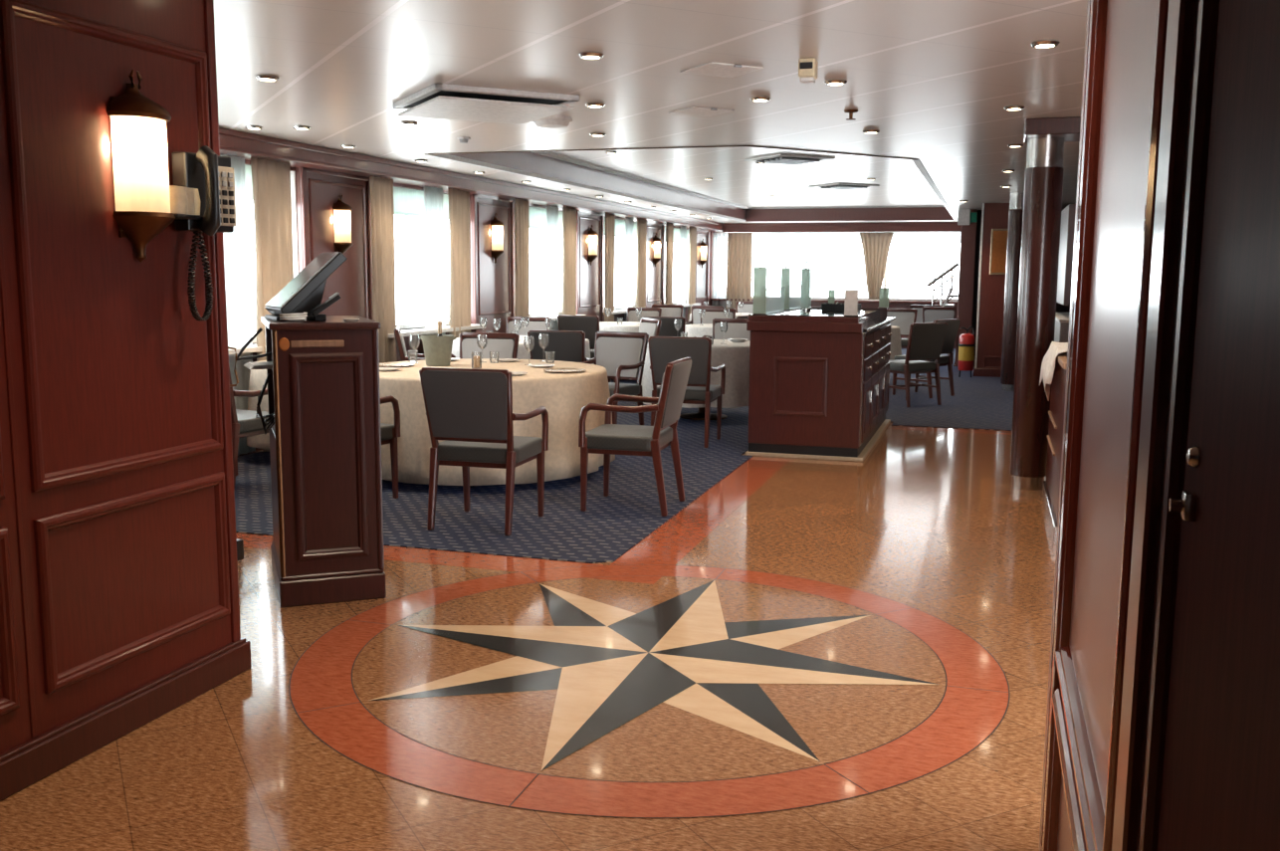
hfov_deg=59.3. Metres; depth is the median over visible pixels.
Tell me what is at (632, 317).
cushion
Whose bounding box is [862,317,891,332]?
island countertop
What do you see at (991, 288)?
wall
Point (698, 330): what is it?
tablecloth
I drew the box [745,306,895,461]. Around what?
sideboard
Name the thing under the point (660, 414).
cushion
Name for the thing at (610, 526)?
carpet
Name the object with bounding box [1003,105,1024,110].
recessed light
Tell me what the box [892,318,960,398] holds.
chair
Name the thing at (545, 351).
tumbler
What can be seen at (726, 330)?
wine glass
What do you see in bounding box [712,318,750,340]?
armchair
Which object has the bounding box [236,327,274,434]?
cables
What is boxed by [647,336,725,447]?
armchair
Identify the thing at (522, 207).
curtain
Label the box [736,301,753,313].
armchair
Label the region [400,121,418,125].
recessed light
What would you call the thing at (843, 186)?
ceiling vent
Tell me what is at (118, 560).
wall
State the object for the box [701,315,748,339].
armchair
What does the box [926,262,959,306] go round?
staircase
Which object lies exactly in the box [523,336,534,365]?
wine glass
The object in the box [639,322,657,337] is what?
cushion
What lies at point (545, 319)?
wine glass
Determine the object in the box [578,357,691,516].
armchair
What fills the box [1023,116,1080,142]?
trim
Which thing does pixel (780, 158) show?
ceiling vent
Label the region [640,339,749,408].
tablecloth
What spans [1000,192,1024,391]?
pillar
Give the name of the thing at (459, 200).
curtain
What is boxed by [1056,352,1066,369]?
countertop
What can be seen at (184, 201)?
holder
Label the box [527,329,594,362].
armchair
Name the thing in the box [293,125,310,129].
recessed light
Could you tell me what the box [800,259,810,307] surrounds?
bottle
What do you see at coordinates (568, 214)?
curtain
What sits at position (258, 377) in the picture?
tablecloth
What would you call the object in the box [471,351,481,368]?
candle holder
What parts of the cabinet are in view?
kick plate, door trim, door trim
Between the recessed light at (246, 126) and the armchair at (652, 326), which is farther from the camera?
the armchair at (652, 326)
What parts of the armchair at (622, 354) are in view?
armrest, leg, frame, panel, seat, armrest, leg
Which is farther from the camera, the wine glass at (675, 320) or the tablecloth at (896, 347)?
the tablecloth at (896, 347)
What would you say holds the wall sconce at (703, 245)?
attached to the wall at (493, 286)
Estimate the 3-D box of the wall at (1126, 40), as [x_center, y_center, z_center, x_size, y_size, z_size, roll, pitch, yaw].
[0.376,0.321,0.071,0.364,2.650,5.475,3,8,17]
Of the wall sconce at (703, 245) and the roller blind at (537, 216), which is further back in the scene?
the wall sconce at (703, 245)
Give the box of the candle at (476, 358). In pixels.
[473,356,479,367]
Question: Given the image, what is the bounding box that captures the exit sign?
[957,209,977,224]
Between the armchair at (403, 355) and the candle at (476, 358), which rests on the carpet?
the armchair at (403, 355)
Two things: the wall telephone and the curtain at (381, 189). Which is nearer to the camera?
the wall telephone
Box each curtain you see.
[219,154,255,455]
[250,157,293,451]
[369,176,396,363]
[424,186,445,334]
[447,188,470,337]
[514,199,529,316]
[546,205,558,330]
[562,207,576,315]
[604,213,615,321]
[624,216,634,321]
[636,217,646,307]
[664,222,673,304]
[679,225,686,318]
[687,226,696,322]
[711,232,726,308]
[725,232,752,312]
[859,231,893,299]
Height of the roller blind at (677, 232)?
0.270 m
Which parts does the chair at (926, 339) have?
leg, seat, seat frame, frame, panel, leg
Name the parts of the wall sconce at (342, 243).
lamp shade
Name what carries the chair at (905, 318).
on the carpet
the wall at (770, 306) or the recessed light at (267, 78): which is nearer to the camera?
the recessed light at (267, 78)
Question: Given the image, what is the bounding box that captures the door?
[1157,0,1279,850]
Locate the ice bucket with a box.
[419,334,456,366]
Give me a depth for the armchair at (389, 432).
7.09 m
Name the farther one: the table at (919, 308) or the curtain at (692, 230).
the curtain at (692, 230)
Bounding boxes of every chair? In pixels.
[886,308,917,348]
[888,322,947,407]
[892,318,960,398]
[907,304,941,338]
[922,306,956,363]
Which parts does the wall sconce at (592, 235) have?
lamp shade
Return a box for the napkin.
[1039,341,1067,401]
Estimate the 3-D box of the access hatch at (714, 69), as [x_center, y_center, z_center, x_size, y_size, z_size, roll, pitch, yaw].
[0.405,-1.758,5.571,0.300,0.014,0.310,-4,9,-28]
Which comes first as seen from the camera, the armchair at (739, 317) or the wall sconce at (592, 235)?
the armchair at (739, 317)
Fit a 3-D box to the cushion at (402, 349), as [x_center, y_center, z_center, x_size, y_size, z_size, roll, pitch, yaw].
[-2.187,-0.684,10.420,0.097,0.335,0.474,-1,8,-11]
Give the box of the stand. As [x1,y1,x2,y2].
[260,315,386,607]
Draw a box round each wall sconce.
[106,69,175,262]
[332,193,353,253]
[490,213,504,263]
[588,225,598,265]
[652,232,661,266]
[700,238,707,267]
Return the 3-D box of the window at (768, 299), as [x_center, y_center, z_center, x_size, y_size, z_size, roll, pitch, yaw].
[3.978,-3.191,22.582,5.230,1.420,0.260,3,8,17]
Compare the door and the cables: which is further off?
the cables
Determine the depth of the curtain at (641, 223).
18.12 m
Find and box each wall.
[0,0,240,754]
[240,159,710,454]
[709,230,1069,348]
[973,203,1009,377]
[1039,0,1168,850]
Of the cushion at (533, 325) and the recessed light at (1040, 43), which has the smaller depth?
the recessed light at (1040, 43)
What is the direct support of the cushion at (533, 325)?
on the armchair at (534, 322)
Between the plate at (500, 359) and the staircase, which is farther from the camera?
the staircase
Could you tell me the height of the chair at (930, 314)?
0.920 m
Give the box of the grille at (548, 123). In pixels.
[534,119,569,128]
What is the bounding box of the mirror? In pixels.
[1054,204,1075,342]
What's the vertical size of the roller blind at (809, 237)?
0.230 m
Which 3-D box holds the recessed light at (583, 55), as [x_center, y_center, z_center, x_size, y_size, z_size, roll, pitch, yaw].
[-0.226,-1.710,5.198,0.120,0.018,0.120,3,8,17]
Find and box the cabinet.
[1042,352,1066,544]
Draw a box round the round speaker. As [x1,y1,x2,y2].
[532,114,572,128]
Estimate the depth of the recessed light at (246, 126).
7.86 m
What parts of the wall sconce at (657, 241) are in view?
lamp shade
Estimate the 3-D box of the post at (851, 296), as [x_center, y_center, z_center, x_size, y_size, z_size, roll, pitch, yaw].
[1.631,-0.943,8.681,0.108,0.205,0.043,3,8,17]
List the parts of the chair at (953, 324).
leg, leg, seat, leg, frame, panel, leg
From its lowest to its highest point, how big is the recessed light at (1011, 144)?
0.018 m
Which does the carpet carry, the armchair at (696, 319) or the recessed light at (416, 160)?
the armchair at (696, 319)
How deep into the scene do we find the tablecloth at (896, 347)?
14.76 m
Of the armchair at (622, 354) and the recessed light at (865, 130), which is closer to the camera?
the recessed light at (865, 130)
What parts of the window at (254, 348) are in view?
sill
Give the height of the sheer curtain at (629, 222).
2.270 m
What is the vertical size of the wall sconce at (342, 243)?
0.581 m
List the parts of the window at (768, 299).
sill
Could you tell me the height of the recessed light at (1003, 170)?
0.018 m
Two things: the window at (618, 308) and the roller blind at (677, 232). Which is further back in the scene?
the roller blind at (677, 232)
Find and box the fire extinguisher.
[957,325,975,377]
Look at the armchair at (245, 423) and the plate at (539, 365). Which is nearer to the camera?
the armchair at (245, 423)
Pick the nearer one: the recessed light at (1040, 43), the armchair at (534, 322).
the recessed light at (1040, 43)
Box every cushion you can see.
[399,332,407,361]
[461,338,514,358]
[507,321,547,335]
[596,337,643,377]
[628,310,658,321]
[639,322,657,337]
[653,372,664,425]
[660,307,681,316]
[692,308,700,324]
[886,311,914,334]
[913,307,922,322]
[924,309,954,322]
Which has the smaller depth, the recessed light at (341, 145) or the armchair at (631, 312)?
the recessed light at (341, 145)
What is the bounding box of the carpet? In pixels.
[234,348,1013,563]
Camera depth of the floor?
3.87 m
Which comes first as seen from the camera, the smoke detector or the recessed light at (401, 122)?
the recessed light at (401, 122)
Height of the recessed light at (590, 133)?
0.018 m
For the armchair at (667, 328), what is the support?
on the carpet
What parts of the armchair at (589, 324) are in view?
panel, frame, seat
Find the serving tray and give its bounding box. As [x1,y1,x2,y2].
[821,301,860,310]
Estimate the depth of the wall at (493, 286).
12.64 m
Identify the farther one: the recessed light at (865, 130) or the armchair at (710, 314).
the armchair at (710, 314)
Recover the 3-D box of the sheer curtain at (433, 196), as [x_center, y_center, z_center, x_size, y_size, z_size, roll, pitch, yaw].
[-2.122,-1.313,11.654,0.054,2.270,0.439,3,8,17]
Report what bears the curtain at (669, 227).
hanging from the wall at (493, 286)
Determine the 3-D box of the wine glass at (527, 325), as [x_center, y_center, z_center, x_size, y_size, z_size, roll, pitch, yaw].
[-1.215,-1.040,11.915,0.078,0.212,0.078,3,8,17]
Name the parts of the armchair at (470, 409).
leg, panel, leg, frame, seat frame, seat, leg, armrest, leg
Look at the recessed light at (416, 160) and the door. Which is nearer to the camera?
the door
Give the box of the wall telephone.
[171,145,235,320]
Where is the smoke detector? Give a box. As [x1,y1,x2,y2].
[456,136,470,143]
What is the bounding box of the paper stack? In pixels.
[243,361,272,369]
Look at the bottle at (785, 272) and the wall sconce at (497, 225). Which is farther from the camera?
the wall sconce at (497, 225)
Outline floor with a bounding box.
[0,361,1056,850]
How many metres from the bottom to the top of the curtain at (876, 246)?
1.311 m
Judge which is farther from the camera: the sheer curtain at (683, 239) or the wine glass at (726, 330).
the sheer curtain at (683, 239)
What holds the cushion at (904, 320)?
on the chair at (905, 318)
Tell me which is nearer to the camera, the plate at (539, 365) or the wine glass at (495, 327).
the plate at (539, 365)
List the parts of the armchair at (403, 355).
panel, frame, armrest, armrest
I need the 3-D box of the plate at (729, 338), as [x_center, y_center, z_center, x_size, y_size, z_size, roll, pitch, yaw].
[0.991,-0.868,11.353,0.200,0.017,0.200,3,8,17]
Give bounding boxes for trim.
[218,127,723,230]
[722,221,961,232]
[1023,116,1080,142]
[1111,0,1219,850]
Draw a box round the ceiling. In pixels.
[213,0,1087,222]
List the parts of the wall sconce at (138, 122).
lamp shade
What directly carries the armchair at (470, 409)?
on the carpet
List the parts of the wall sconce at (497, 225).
lamp shade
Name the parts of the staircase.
post, post, handrail, rail, rail, post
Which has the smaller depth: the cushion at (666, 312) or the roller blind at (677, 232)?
the cushion at (666, 312)
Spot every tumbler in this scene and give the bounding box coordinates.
[408,350,417,362]
[489,351,499,363]
[545,351,554,363]
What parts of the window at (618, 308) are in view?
sill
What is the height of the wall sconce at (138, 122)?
0.581 m
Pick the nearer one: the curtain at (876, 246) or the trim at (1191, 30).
the trim at (1191, 30)
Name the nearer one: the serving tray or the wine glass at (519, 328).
the serving tray
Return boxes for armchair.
[228,365,269,488]
[380,395,400,498]
[394,326,455,361]
[419,367,548,535]
[459,332,519,359]
[505,316,550,335]
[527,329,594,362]
[556,314,610,382]
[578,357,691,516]
[581,330,648,425]
[614,317,661,382]
[627,307,661,321]
[642,316,696,337]
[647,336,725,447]
[650,304,683,316]
[685,305,723,324]
[700,308,735,323]
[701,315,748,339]
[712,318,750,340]
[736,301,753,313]
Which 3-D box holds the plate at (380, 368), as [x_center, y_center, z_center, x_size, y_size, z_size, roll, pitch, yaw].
[-1.763,-0.391,7.843,0.200,0.017,0.200,3,8,17]
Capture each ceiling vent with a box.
[392,83,579,124]
[743,153,835,165]
[808,182,879,190]
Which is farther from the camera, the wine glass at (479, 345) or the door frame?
the door frame
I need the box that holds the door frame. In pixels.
[955,210,981,366]
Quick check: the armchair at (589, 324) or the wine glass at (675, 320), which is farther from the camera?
the armchair at (589, 324)
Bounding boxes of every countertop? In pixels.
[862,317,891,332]
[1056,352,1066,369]
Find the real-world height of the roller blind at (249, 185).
0.270 m
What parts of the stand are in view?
panel moulding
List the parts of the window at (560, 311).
sill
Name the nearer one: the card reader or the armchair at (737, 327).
the card reader
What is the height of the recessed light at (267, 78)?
0.018 m
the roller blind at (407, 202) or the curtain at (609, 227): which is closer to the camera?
the roller blind at (407, 202)
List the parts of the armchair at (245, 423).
frame, leg, armrest, seat, seat frame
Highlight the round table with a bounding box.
[679,407,727,420]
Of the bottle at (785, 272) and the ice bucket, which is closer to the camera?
the ice bucket
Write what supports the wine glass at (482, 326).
on the tablecloth at (523, 353)
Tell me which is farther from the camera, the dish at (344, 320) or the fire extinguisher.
the fire extinguisher
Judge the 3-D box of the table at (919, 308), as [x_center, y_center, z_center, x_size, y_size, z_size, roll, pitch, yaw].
[4.815,-1.570,19.033,0.537,0.920,0.587,2,8,15]
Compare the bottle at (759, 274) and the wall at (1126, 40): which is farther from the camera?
the bottle at (759, 274)
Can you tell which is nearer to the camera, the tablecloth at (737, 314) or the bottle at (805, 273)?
the bottle at (805, 273)
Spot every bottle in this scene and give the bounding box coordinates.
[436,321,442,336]
[752,256,766,314]
[779,258,790,310]
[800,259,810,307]
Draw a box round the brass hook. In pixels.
[227,346,238,387]
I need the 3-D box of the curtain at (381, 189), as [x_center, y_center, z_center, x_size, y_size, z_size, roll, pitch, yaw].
[-2.397,-1.163,10.535,0.094,2.270,0.439,3,8,17]
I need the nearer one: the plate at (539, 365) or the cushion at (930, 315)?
the plate at (539, 365)
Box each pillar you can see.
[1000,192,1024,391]
[1009,136,1064,490]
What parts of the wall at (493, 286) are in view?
pier panel, pier panel, pier panel, pier panel, pier panel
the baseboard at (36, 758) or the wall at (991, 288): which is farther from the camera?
the wall at (991, 288)
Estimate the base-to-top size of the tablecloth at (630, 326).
0.582 m
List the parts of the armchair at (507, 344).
panel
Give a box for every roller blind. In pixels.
[244,164,252,200]
[393,186,448,219]
[529,207,562,230]
[604,217,637,238]
[664,226,688,243]
[763,231,960,243]
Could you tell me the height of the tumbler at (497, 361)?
0.085 m
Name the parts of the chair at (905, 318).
frame, seat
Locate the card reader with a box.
[310,292,340,321]
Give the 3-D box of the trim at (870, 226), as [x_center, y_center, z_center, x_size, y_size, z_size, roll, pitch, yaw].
[4.081,-3.932,22.322,4.950,0.180,0.225,3,8,17]
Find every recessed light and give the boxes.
[244,125,262,129]
[255,74,279,81]
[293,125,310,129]
[340,144,355,148]
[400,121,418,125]
[415,159,427,162]
[578,51,604,59]
[585,102,605,107]
[589,132,605,136]
[750,95,770,101]
[824,78,847,85]
[862,129,879,133]
[1001,169,1014,172]
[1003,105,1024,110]
[1007,143,1023,147]
[1030,39,1060,47]
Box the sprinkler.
[844,109,857,120]
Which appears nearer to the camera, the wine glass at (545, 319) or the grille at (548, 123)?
the grille at (548, 123)
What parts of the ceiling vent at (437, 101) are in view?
frame, drop panel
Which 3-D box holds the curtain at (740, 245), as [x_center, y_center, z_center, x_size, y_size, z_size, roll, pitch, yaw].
[2.030,-2.825,23.104,0.539,2.230,0.083,3,8,17]
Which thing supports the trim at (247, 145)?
attached to the wall at (493, 286)
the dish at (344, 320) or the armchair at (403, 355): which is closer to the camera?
the dish at (344, 320)
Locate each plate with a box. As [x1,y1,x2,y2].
[379,362,414,367]
[379,367,401,371]
[494,358,520,362]
[510,371,527,376]
[527,363,554,368]
[543,368,586,373]
[728,338,748,340]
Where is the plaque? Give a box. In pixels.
[989,228,1008,274]
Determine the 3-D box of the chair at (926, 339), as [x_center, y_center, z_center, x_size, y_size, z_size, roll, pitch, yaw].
[3.008,-0.695,12.520,0.537,0.920,0.587,-4,9,-30]
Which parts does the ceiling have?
moulding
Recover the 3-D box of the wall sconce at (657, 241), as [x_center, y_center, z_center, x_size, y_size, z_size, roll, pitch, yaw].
[0.307,-3.005,19.257,0.124,0.581,0.220,3,8,17]
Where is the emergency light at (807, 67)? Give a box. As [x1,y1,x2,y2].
[798,57,818,83]
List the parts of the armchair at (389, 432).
seat frame, seat, armrest, leg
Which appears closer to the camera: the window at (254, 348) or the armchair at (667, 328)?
the window at (254, 348)
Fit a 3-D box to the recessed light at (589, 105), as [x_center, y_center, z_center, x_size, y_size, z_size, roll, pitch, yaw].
[-0.270,-1.919,6.736,0.120,0.018,0.120,3,8,17]
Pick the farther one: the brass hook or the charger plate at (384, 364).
the charger plate at (384, 364)
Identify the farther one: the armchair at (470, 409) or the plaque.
the plaque
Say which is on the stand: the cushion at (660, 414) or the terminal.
the terminal
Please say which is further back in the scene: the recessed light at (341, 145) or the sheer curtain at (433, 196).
the sheer curtain at (433, 196)
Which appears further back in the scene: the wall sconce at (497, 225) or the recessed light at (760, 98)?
the wall sconce at (497, 225)
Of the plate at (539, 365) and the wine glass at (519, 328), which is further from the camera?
the wine glass at (519, 328)
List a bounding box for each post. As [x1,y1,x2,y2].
[828,289,835,303]
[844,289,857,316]
[878,287,889,308]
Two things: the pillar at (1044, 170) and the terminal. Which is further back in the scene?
the pillar at (1044, 170)
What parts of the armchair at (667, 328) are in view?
panel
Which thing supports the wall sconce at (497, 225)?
attached to the wall at (493, 286)
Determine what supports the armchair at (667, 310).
on the carpet
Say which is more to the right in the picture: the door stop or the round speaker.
the round speaker
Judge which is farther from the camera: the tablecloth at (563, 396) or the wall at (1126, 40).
the tablecloth at (563, 396)
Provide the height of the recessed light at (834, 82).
0.018 m
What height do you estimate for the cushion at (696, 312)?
0.335 m
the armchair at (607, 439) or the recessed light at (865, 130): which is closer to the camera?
the armchair at (607, 439)
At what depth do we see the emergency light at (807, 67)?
5.27 m
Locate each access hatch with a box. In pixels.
[668,106,734,116]
[679,61,763,77]
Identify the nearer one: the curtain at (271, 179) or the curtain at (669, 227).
the curtain at (271, 179)
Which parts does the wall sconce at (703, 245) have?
lamp shade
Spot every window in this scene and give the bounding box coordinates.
[227,171,298,355]
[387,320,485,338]
[529,230,586,321]
[611,238,637,314]
[663,243,700,307]
[710,231,957,303]
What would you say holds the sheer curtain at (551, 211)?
hanging from the wall at (493, 286)
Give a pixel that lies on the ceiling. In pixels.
(937, 79)
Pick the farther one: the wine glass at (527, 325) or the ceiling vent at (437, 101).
the wine glass at (527, 325)
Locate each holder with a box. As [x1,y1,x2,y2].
[169,185,203,219]
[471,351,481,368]
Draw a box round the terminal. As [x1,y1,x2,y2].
[264,251,347,320]
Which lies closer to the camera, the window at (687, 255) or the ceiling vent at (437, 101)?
the ceiling vent at (437, 101)
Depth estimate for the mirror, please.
10.58 m
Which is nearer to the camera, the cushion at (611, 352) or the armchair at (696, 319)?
the cushion at (611, 352)
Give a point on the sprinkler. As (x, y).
(850, 111)
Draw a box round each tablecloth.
[246,360,269,449]
[379,358,615,485]
[451,335,590,359]
[591,321,639,364]
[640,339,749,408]
[684,323,712,337]
[688,312,752,324]
[889,325,901,360]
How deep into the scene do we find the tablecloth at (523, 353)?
11.16 m
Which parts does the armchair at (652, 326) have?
frame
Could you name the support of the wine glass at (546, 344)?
on the tablecloth at (563, 396)
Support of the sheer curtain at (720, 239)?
hanging from the wall at (770, 306)
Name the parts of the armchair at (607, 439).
leg, leg, armrest, seat, seat frame, armrest, leg, frame, panel, leg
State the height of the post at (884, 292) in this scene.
0.195 m
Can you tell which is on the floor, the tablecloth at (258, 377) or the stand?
the stand
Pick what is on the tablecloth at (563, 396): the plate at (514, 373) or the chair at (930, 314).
the plate at (514, 373)
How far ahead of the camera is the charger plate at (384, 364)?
8.27 m
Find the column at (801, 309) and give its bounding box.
[800,307,811,310]
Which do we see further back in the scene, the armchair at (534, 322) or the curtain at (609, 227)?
the curtain at (609, 227)
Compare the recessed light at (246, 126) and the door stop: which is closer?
the door stop
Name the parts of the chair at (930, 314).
frame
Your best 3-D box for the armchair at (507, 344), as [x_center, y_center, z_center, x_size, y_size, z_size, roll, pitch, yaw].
[-1.357,-0.307,9.462,0.576,0.920,0.587,2,8,13]
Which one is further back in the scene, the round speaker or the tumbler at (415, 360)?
the tumbler at (415, 360)
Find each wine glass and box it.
[409,334,419,363]
[476,334,487,362]
[479,317,486,328]
[492,318,500,329]
[513,319,521,331]
[521,317,528,337]
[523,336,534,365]
[538,333,548,361]
[545,318,552,329]
[673,319,681,330]
[719,321,727,343]
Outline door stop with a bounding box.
[236,538,243,561]
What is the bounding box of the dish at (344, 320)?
[342,318,359,321]
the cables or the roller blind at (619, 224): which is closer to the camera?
the cables
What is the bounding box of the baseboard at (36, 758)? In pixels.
[0,637,251,801]
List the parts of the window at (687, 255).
sill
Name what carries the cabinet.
on the floor
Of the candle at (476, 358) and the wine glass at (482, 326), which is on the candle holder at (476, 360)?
the candle at (476, 358)
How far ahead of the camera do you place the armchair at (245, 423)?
7.30 m
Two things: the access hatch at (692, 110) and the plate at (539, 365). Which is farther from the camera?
the plate at (539, 365)
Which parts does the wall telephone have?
coiled cord, keypad plate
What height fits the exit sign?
0.240 m
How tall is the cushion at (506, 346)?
0.335 m
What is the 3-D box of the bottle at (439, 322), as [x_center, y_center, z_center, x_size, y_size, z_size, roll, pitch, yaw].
[-1.473,-0.611,8.293,0.076,0.312,0.076,3,8,17]
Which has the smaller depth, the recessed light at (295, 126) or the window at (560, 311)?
the recessed light at (295, 126)
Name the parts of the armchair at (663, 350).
leg, panel, frame, seat, seat frame, leg, armrest, leg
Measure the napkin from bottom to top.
0.338 m
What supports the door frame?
attached to the wall at (991, 288)
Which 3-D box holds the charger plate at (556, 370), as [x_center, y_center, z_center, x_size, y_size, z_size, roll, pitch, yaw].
[-0.527,-0.382,7.847,0.300,0.015,0.300,3,8,17]

